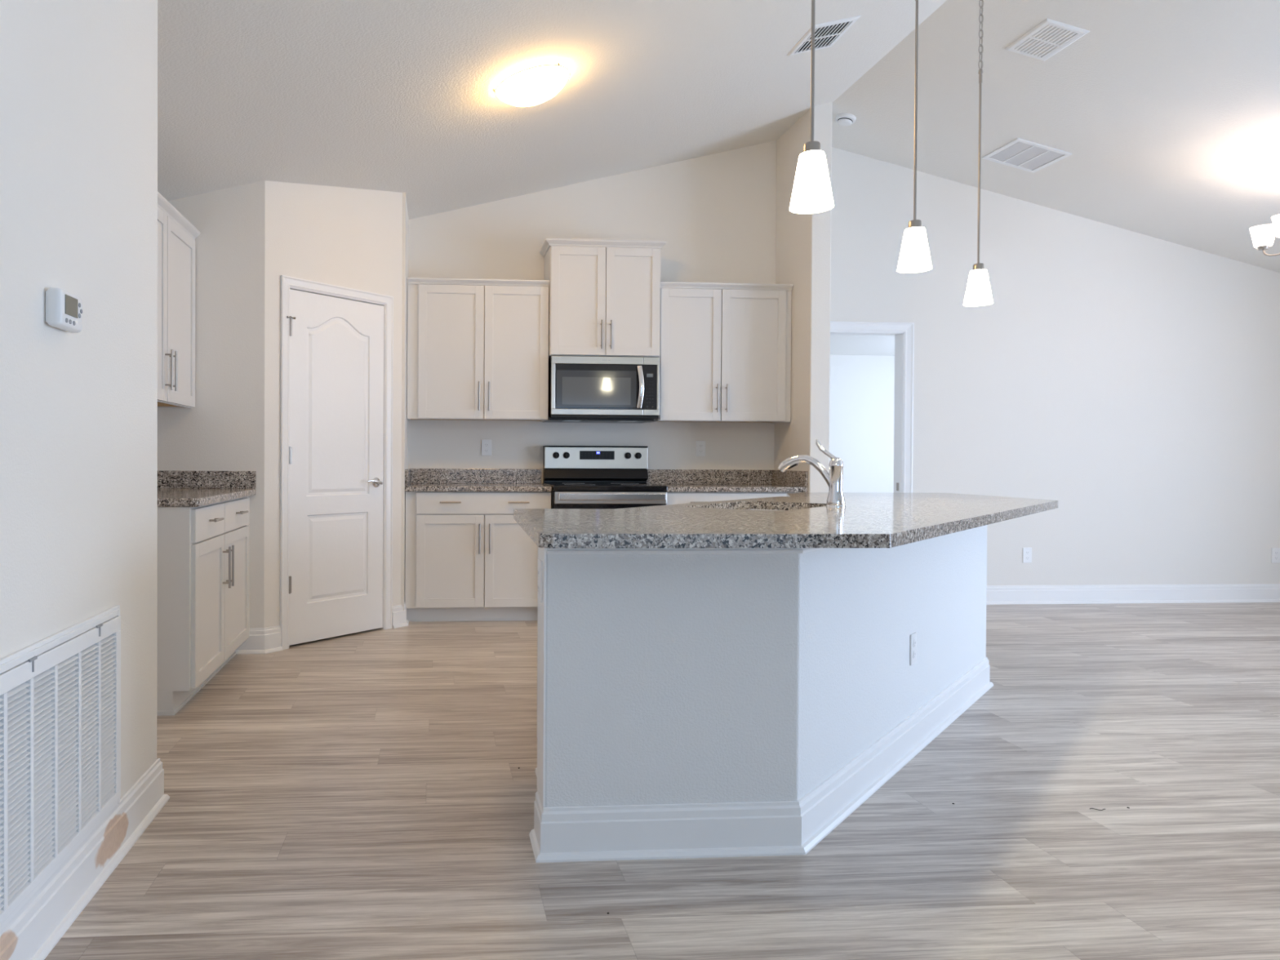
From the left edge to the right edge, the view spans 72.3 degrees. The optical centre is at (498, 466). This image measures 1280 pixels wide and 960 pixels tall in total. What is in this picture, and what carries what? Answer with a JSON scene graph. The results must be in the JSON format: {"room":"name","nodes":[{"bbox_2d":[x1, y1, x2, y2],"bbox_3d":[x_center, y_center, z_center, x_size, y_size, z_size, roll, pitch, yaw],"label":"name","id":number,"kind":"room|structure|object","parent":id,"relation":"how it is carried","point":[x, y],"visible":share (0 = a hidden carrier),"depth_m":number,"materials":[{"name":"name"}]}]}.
{"room":"kitchen","nodes":[
{"label":"kitchen","id":0,"kind":"room"},
{"bbox_2d":[0,0,157,799],"bbox_3d":[-1.246,-0.241,-0.946,0.875,2.688,7.300,0,1,-4],"label":"wall","id":1,"kind":"structure","parent":0,"point":[78,78],"depth_m":2.13,"materials":[{"name":"white paint"}]},
{"bbox_2d":[0,604,120,933],"bbox_3d":[-1.016,0.659,1.988,0.019,0.549,0.780,0,1,-4],"label":"air vent","id":2,"kind":"object","parent":1,"relation":"in","point":[60,692],"visible":1,"depth_m":1.96,"materials":[{"name":"white metal"}]},
{"bbox_2d":[45,287,82,333],"bbox_3d":[-1.002,-0.360,1.990,0.039,0.086,0.124,0,1,-4],"label":"thermostat","id":3,"kind":"object","parent":1,"relation":"attached to","point":[64,309],"visible":1,"depth_m":1.95,"materials":[{"name":"white plastic"}]},
{"bbox_2d":[0,758,169,959],"bbox_3d":[-1.164,1.034,-0.913,0.753,0.140,7.328,0,1,-4],"label":"baseboard","id":4,"kind":"structure","parent":1,"relation":"attached to","point":[33,933],"depth_m":2.12,"materials":[{"name":"white wood"}]},
{"bbox_2d":[157,180,265,627],"bbox_3d":[-1.651,-0.294,4.852,0.675,2.672,0.110,0,1,-4],"label":"wall","id":5,"kind":"structure","parent":0,"point":[224,429],"depth_m":4.80,"materials":[{"name":"white paint"}]},
{"bbox_2d":[157,471,256,488],"bbox_3d":[-1.670,0.071,4.789,0.629,0.098,0.020,0,1,-4],"label":"backsplash","id":6,"kind":"structure","parent":5,"relation":"attached to","point":[166,479],"depth_m":4.78,"materials":[{"name":"stone"}]},
{"bbox_2d":[235,625,282,653],"bbox_3d":[-1.358,0.974,4.831,0.290,0.140,0.081,0,1,-20],"label":"baseboard","id":7,"kind":"structure","parent":5,"relation":"attached to","point":[260,640],"depth_m":4.82,"materials":[{"name":"white wood"}]},
{"bbox_2d":[264,180,402,627],"bbox_3d":[-1.003,-0.386,5.261,0.110,2.854,1.066,1,1,41],"label":"wall","id":8,"kind":"structure","parent":0,"point":[349,237],"depth_m":5.08,"materials":[{"name":"white paint"}]},
{"bbox_2d":[286,288,383,645],"bbox_3d":[-0.968,0.003,5.205,0.095,2.049,0.746,1,1,41],"label":"door","id":9,"kind":"structure","parent":8,"relation":"in","point":[336,446],"depth_m":5.20,"materials":[{"name":"white wood"}]},
{"bbox_2d":[280,275,393,649],"bbox_3d":[-1.003,-0.024,5.253,0.131,2.131,0.844,1,1,41],"label":"trim","id":10,"kind":"structure","parent":8,"relation":"attached to","point":[287,282],"depth_m":5.09,"materials":[{"name":"white wood"}]},
{"bbox_2d":[400,191,408,610],"bbox_3d":[-0.691,-0.392,5.932,0.110,2.854,0.658,0,1,-4],"label":"wall","id":11,"kind":"structure","parent":0,"point":[405,214],"depth_m":5.62,"materials":[{"name":"white paint"}]},
{"bbox_2d":[391,601,408,628],"bbox_3d":[-0.626,0.969,5.639,0.070,0.140,0.216,0,1,19],"label":"baseboard","id":12,"kind":"structure","parent":11,"relation":"attached to","point":[399,615],"depth_m":5.59,"materials":[{"name":"white wood"}]},
{"bbox_2d":[404,468,410,485],"bbox_3d":[-0.629,0.070,5.971,0.020,0.108,0.599,0,1,-4],"label":"backsplash","id":13,"kind":"structure","parent":11,"relation":"attached to","point":[407,472],"depth_m":5.67,"materials":[{"name":"stone"}]},
{"bbox_2d":[44,602,1279,959],"bbox_3d":[2.402,1.118,3.337,9.090,0.080,15.520,0,1,-4],"label":"floor","id":14,"kind":"structure","parent":0,"point":[363,795],"depth_m":2.56,"materials":[{"name":"plastic"}]},
{"bbox_2d":[156,496,249,715],"bbox_3d":[-1.621,0.607,4.221,0.645,0.884,1.167,0,1,-4],"label":"base cabinet","id":15,"kind":"object","parent":14,"relation":"on","point":[202,593],"visible":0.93,"depth_m":3.74,"materials":[{"name":"white paint"}]},
{"bbox_2d":[157,471,256,506],"bbox_3d":[-1.628,0.096,4.215,0.629,0.135,1.172,0,1,-4],"label":"countertop","id":16,"kind":"structure","parent":15,"relation":"on","point":[175,488],"depth_m":4.77,"materials":[{"name":"stone"}]},
{"bbox_2d":[404,491,551,621],"bbox_3d":[-0.153,0.601,6.000,0.973,0.874,0.620,0,1,-4],"label":"base cabinet","id":17,"kind":"object","parent":14,"relation":"on","point":[468,558],"visible":0.83,"depth_m":5.73,"materials":[{"name":"white paint"}]},
{"bbox_2d":[404,468,551,492],"bbox_3d":[-0.152,0.090,6.003,0.976,0.145,0.604,0,1,-4],"label":"countertop","id":18,"kind":"structure","parent":17,"relation":"on","point":[493,480],"depth_m":6.26,"materials":[{"name":"stone"}]},
{"bbox_2d":[542,445,667,508],"bbox_3d":[0.724,0.446,6.022,0.770,1.192,0.695,0,1,-4],"label":"range","id":19,"kind":"object","parent":14,"relation":"on","point":[579,477],"visible":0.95,"depth_m":6.25,"materials":[{"name":"silver metal"}]},
{"bbox_2d":[542,482,667,491],"bbox_3d":[0.723,0.138,6.016,0.764,0.037,0.620,0,1,-4],"label":"cooktop","id":20,"kind":"object","parent":19,"relation":"in","point":[556,486],"depth_m":5.72,"materials":[{"name":"black glass"}]},
{"bbox_2d":[666,492,802,505],"bbox_3d":[1.595,0.608,6.128,0.980,0.874,0.620,0,1,-4],"label":"base cabinet","id":21,"kind":"object","parent":14,"relation":"on","point":[673,498],"visible":0.02,"depth_m":5.84,"materials":[{"name":"white paint"}]},
{"bbox_2d":[646,469,808,492],"bbox_3d":[1.599,0.098,6.132,0.979,0.145,0.604,0,1,-4],"label":"countertop","id":22,"kind":"structure","parent":21,"relation":"on","point":[676,480],"depth_m":6.38,"materials":[{"name":"stone"}]},
{"bbox_2d":[528,524,993,862],"bbox_3d":[1.083,0.637,3.426,1.006,0.866,2.928,1,1,41],"label":"kitchen island","id":23,"kind":"object","parent":14,"relation":"on","point":[735,702],"visible":0.87,"depth_m":2.41,"materials":[{"name":"white paint"}]},
{"bbox_2d":[513,492,1057,548],"bbox_3d":[1.359,0.182,3.717,1.414,0.037,3.881,1,1,41],"label":"island countertop","id":24,"kind":"structure","parent":23,"relation":"on","point":[868,519],"depth_m":2.75,"materials":[{"name":"stone"}]},
{"bbox_2d":[777,439,845,507],"bbox_3d":[1.313,0.024,3.620,0.285,0.282,0.076,1,1,41],"label":"faucet","id":25,"kind":"object","parent":24,"relation":"on","point":[834,478],"visible":1,"depth_m":3.55,"materials":[{"name":"silver metal"}]},
{"bbox_2d":[912,650,915,658],"bbox_3d":[1.571,0.709,3.255,0.003,0.029,0.033,1,1,41],"label":"receptacle","id":26,"kind":"object","parent":23,"relation":"attached to","point":[913,651],"depth_m":3.25,"materials":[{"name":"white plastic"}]},
{"bbox_2d":[157,0,1279,355],"bbox_3d":[2.421,-1.938,3.255,9.090,1.207,15.420,0,1,-4],"label":"ceiling","id":27,"kind":"structure","parent":0,"point":[1166,112],"depth_m":4.75,"materials":[{"name":"white paint"}]},
{"bbox_2d":[493,62,569,106],"bbox_3d":[0.168,-1.892,4.298,0.377,0.153,0.394,0,1,10],"label":"flush ceiling light","id":28,"kind":"object","parent":27,"relation":"attached to","point":[535,84],"visible":1,"depth_m":4.20,"materials":[{"name":"white glass"}]},
{"bbox_2d":[789,0,834,213],"bbox_3d":[0.872,-1.398,2.389,0.126,1.355,0.124,0,1,-4],"label":"pendant lamp","id":29,"kind":"object","parent":27,"relation":"hanging from","point":[811,191],"visible":1,"depth_m":2.37,"materials":[{"name":"white glass"}]},
{"bbox_2d":[786,15,861,55],"bbox_3d":[1.738,-2.308,4.620,0.255,0.068,0.335,0,1,-4],"label":"ceiling vent","id":30,"kind":"object","parent":27,"relation":"in","point":[826,34],"visible":0.88,"depth_m":4.60,"materials":[{"name":"white metal"}]},
{"bbox_2d":[835,113,856,126],"bbox_3d":[2.416,-2.412,5.998,0.134,0.068,0.135,0,1,16],"label":"smoke detector","id":31,"kind":"object","parent":27,"relation":"attached to","point":[841,118],"visible":1,"depth_m":5.96,"materials":[{"name":"white plastic"}]},
{"bbox_2d":[897,0,932,272],"bbox_3d":[1.531,-1.489,3.159,0.126,1.527,0.124,0,1,-4],"label":"pendant lamp","id":32,"kind":"object","parent":27,"relation":"hanging from","point":[914,256],"visible":1,"depth_m":3.15,"materials":[{"name":"white glass"}]},
{"bbox_2d":[963,0,993,306],"bbox_3d":[2.150,-1.573,3.848,0.126,1.689,0.124,0,1,-4],"label":"pendant lamp","id":33,"kind":"object","parent":27,"relation":"hanging from","point":[978,292],"visible":1,"depth_m":3.84,"materials":[{"name":"white glass"}]},
{"bbox_2d":[982,137,1072,173],"bbox_3d":[3.620,-2.133,5.913,0.385,0.099,0.375,0,1,-4],"label":"ceiling vent","id":34,"kind":"object","parent":27,"relation":"in","point":[1020,153],"visible":1,"depth_m":5.90,"materials":[{"name":"white metal"}]},
{"bbox_2d":[1004,18,1089,61],"bbox_3d":[2.960,-2.304,4.660,0.236,0.063,0.335,0,1,-4],"label":"ceiling vent","id":35,"kind":"object","parent":27,"relation":"in","point":[1049,37],"visible":1,"depth_m":4.64,"materials":[{"name":"white metal"}]},
{"bbox_2d":[1248,213,1279,256],"bbox_3d":[4.824,-1.572,5.093,0.558,0.608,0.550,0,1,-4],"label":"chandelier","id":36,"kind":"object","parent":27,"relation":"hanging from","point":[1263,236],"visible":1,"depth_m":5.25,"materials":[{"name":"white glass"}]},
{"bbox_2d":[773,102,832,492],"bbox_3d":[2.162,-0.727,6.157,0.140,3.548,0.620,0,1,-4],"label":"wall","id":37,"kind":"structure","parent":0,"point":[803,241],"depth_m":5.92,"materials":[{"name":"white paint"}]},
{"bbox_2d":[771,470,808,487],"bbox_3d":[2.077,0.081,6.169,0.020,0.108,0.599,0,1,-4],"label":"backsplash","id":38,"kind":"structure","parent":37,"relation":"attached to","point":[795,478],"depth_m":6.11,"materials":[{"name":"stone"}]},
{"bbox_2d":[407,140,1279,585],"bbox_3d":[2.191,-0.731,6.530,8.820,3.550,0.120,0,1,-4],"label":"wall","id":39,"kind":"structure","parent":0,"point":[1128,380],"depth_m":6.60,"materials":[{"name":"white paint"}]},
{"bbox_2d":[410,468,541,484],"bbox_3d":[-0.163,0.069,6.295,0.955,0.108,0.020,0,1,-4],"label":"backsplash","id":40,"kind":"structure","parent":39,"relation":"attached to","point":[509,476],"depth_m":6.28,"materials":[{"name":"stone"}]},
{"bbox_2d":[407,277,549,422],"bbox_3d":[-0.151,-0.816,6.113,0.982,0.968,0.365,0,1,-4],"label":"upper cabinet","id":41,"kind":"object","parent":39,"relation":"attached to","point":[477,349],"visible":1,"depth_m":5.97,"materials":[{"name":"white paint"}]},
{"bbox_2d":[481,440,491,455],"bbox_3d":[-0.089,-0.140,6.305,0.072,0.116,0.008,0,1,-4],"label":"wall outlet","id":42,"kind":"object","parent":39,"relation":"attached to","point":[486,444],"visible":1,"depth_m":6.30,"materials":[{"name":"white plastic"}]},
{"bbox_2d":[539,238,666,358],"bbox_3d":[0.735,-1.176,6.157,0.848,0.803,0.398,0,1,-4],"label":"upper cabinet","id":43,"kind":"object","parent":39,"relation":"attached to","point":[604,295],"visible":1,"depth_m":6.00,"materials":[{"name":"white paint"}]},
{"bbox_2d":[542,355,659,422],"bbox_3d":[0.724,-0.543,6.143,0.772,0.444,0.433,0,1,-4],"label":"microwave","id":44,"kind":"object","parent":43,"relation":"attached to","point":[582,388],"visible":0.97,"depth_m":5.97,"materials":[{"name":"silver metal"}]},
{"bbox_2d":[695,440,705,456],"bbox_3d":[1.506,-0.136,6.422,0.072,0.116,0.008,0,1,-4],"label":"wall outlet","id":45,"kind":"object","parent":39,"relation":"attached to","point":[700,445],"visible":1,"depth_m":6.42,"materials":[{"name":"white plastic"}]},
{"bbox_2d":[646,469,771,484],"bbox_3d":[1.566,0.076,6.422,0.957,0.108,0.020,0,1,-4],"label":"backsplash","id":46,"kind":"structure","parent":39,"relation":"attached to","point":[655,476],"depth_m":6.41,"materials":[{"name":"stone"}]},
{"bbox_2d":[647,281,793,423],"bbox_3d":[1.601,-0.811,6.241,0.960,0.974,0.365,0,1,-4],"label":"upper cabinet","id":47,"kind":"object","parent":39,"relation":"attached to","point":[725,348],"visible":0.99,"depth_m":6.10,"materials":[{"name":"white paint"}]},
{"bbox_2d":[830,320,914,493],"bbox_3d":[2.662,-0.024,6.559,0.950,2.140,0.131,0,1,-4],"label":"trim","id":48,"kind":"structure","parent":39,"relation":"attached to","point":[904,332],"depth_m":6.53,"materials":[{"name":"white wood"}]},
{"bbox_2d":[896,482,898,490],"bbox_3d":[3.051,0.153,6.590,0.006,0.060,0.025,0,1,-4],"label":"strike plate","id":49,"kind":"object","parent":39,"relation":"attached to","point":[897,483],"visible":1,"depth_m":6.58,"materials":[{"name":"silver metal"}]},
{"bbox_2d":[1022,547,1031,562],"bbox_3d":[4.061,0.679,6.618,0.072,0.116,0.008,0,1,-4],"label":"wall outlet","id":50,"kind":"object","parent":39,"relation":"attached to","point":[1027,552],"visible":1,"depth_m":6.62,"materials":[{"name":"white plastic"}]},
{"bbox_2d":[986,583,1279,604],"bbox_3d":[4.866,0.986,6.671,3.450,0.140,0.028,0,1,-4],"label":"baseboard","id":51,"kind":"structure","parent":39,"relation":"attached to","point":[1247,593],"depth_m":6.67,"materials":[{"name":"white wood"}]},
{"bbox_2d":[1271,547,1279,562],"bbox_3d":[6.108,0.696,6.768,0.072,0.116,0.008,0,1,-4],"label":"wall outlet","id":52,"kind":"object","parent":39,"relation":"attached to","point":[1275,551],"visible":1,"depth_m":6.76,"materials":[{"name":"white plastic"}]},
{"bbox_2d":[828,355,894,492],"bbox_3d":[3.687,-0.245,11.047,5.170,2.500,0.100,0,1,-4],"label":"wall","id":53,"kind":"structure","parent":0,"point":[862,390],"depth_m":11.07,"materials":[{"name":"white paint"}]},
{"bbox_3d":[-2.018,-0.205,4.412,0.120,2.498,3.500,0,1,-4],"label":"wall","id":54,"kind":"structure","parent":0,"visible":0},
{"bbox_2d":[157,191,199,408],"bbox_3d":[-1.773,-0.809,4.246,0.335,0.978,1.066,0,1,-4],"label":"upper cabinet","id":55,"kind":"object","parent":54,"relation":"attached to","point":[176,236],"visible":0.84,"depth_m":4.43,"materials":[{"name":"white paint"}]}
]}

